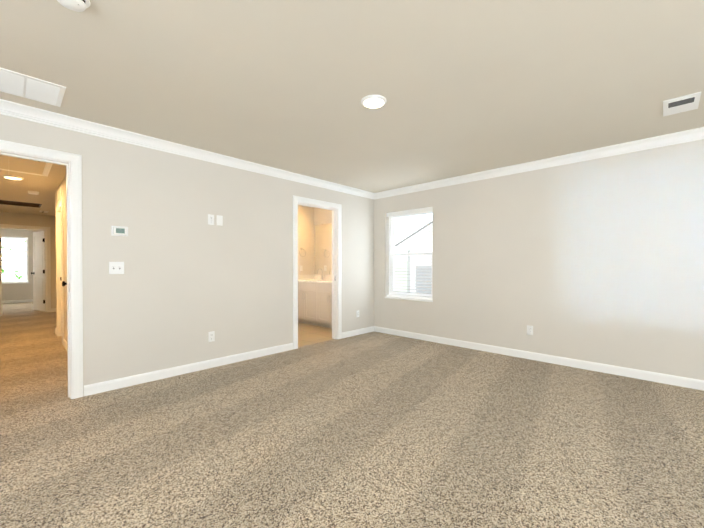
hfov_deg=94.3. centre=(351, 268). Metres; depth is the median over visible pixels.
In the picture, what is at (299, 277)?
backsplash
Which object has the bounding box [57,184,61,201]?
air vent
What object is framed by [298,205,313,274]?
wall
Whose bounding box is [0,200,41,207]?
ceiling vent
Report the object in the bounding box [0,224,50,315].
door frame
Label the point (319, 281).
countertop
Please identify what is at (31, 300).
baseboard
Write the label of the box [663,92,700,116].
ceiling vent
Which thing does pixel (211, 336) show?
outlet
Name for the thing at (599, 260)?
wall
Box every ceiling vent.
[0,67,65,106]
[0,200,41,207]
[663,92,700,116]
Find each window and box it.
[1,236,27,283]
[385,211,432,301]
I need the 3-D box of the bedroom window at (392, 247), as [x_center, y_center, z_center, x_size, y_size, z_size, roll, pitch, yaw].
[0.948,-0.226,5.308,0.916,1.450,0.187,0,1,44]
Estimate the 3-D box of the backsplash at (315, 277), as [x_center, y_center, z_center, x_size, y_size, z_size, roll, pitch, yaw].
[-0.287,0.174,6.504,1.495,0.100,0.020,0,1,44]
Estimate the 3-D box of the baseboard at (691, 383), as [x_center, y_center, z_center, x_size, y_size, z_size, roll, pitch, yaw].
[2.555,1.068,3.657,6.020,0.092,0.014,0,1,44]
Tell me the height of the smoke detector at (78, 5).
0.046 m
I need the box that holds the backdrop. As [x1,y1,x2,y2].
[1,238,26,281]
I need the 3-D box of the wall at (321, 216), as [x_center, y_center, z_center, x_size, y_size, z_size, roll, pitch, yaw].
[-0.171,-0.111,6.518,1.650,2.400,0.160,0,1,44]
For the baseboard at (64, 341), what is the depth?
4.59 m
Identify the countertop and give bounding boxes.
[318,280,331,283]
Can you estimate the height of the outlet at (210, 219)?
0.114 m
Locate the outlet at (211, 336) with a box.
[208,331,214,341]
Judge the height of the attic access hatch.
0.200 m
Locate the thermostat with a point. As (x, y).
(119, 230)
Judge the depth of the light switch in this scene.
3.04 m
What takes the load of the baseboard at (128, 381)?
attached to the wall at (182, 286)
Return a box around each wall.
[0,114,373,395]
[0,175,66,341]
[1,228,37,300]
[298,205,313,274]
[314,208,331,274]
[374,139,703,379]
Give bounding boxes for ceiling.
[0,0,703,215]
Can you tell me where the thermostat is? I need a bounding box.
[111,226,127,235]
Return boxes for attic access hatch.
[0,155,51,176]
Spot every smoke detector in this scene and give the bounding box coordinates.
[28,191,38,194]
[57,0,90,11]
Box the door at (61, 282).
[60,212,61,335]
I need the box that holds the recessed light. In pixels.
[361,95,385,107]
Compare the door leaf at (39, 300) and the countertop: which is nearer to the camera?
the countertop
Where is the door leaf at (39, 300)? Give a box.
[31,231,45,311]
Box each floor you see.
[0,302,703,527]
[298,322,332,346]
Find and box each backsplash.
[298,276,313,279]
[314,276,331,279]
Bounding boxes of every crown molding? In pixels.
[0,99,375,198]
[376,127,703,198]
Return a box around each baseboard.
[2,299,32,303]
[63,339,66,349]
[84,343,292,395]
[342,326,375,337]
[376,326,703,390]
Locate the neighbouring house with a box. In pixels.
[395,220,432,292]
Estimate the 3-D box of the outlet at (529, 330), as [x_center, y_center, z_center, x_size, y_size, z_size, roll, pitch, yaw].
[2.185,0.753,4.013,0.070,0.114,0.010,0,1,44]
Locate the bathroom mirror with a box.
[315,223,331,274]
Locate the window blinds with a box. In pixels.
[386,207,432,299]
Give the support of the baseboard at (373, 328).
attached to the wall at (182, 286)
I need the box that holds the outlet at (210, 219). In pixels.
[208,214,213,224]
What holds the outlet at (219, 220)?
attached to the wall at (182, 286)
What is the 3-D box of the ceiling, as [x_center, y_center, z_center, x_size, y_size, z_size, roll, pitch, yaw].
[-3.695,-1.347,4.933,17.200,0.100,7.310,0,1,44]
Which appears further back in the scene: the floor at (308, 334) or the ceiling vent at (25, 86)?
the floor at (308, 334)
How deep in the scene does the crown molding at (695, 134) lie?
3.72 m
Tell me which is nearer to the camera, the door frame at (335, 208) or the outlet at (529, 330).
the outlet at (529, 330)
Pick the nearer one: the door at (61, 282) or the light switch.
the light switch
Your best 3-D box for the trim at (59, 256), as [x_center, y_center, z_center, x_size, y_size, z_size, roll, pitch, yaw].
[-4.438,0.044,5.146,0.896,2.113,0.269,0,1,44]
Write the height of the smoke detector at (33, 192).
0.045 m
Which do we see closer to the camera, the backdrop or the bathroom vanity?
the bathroom vanity
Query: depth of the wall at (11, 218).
7.70 m
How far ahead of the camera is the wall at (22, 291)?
10.23 m
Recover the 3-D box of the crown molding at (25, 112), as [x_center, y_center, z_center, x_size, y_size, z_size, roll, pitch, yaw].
[-1.781,-1.239,3.405,0.080,0.090,6.350,0,1,44]
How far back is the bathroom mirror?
6.80 m
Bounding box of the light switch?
[109,262,123,273]
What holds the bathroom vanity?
on the floor at (308, 334)
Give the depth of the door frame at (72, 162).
2.82 m
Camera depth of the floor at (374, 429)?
2.11 m
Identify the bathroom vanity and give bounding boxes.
[298,280,331,328]
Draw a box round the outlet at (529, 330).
[527,325,532,334]
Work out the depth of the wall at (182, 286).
3.47 m
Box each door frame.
[0,140,82,398]
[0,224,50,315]
[293,195,341,348]
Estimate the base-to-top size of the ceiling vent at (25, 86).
0.015 m
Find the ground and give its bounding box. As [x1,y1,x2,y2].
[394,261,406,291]
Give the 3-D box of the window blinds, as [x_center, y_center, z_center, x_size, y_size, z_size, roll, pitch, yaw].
[0.922,-0.238,5.280,0.888,1.420,0.068,0,1,44]
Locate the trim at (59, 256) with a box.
[56,199,63,343]
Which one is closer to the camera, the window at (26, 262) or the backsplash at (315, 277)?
the backsplash at (315, 277)
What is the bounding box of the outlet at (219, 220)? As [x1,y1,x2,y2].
[217,215,222,225]
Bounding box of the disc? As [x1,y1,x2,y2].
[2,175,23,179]

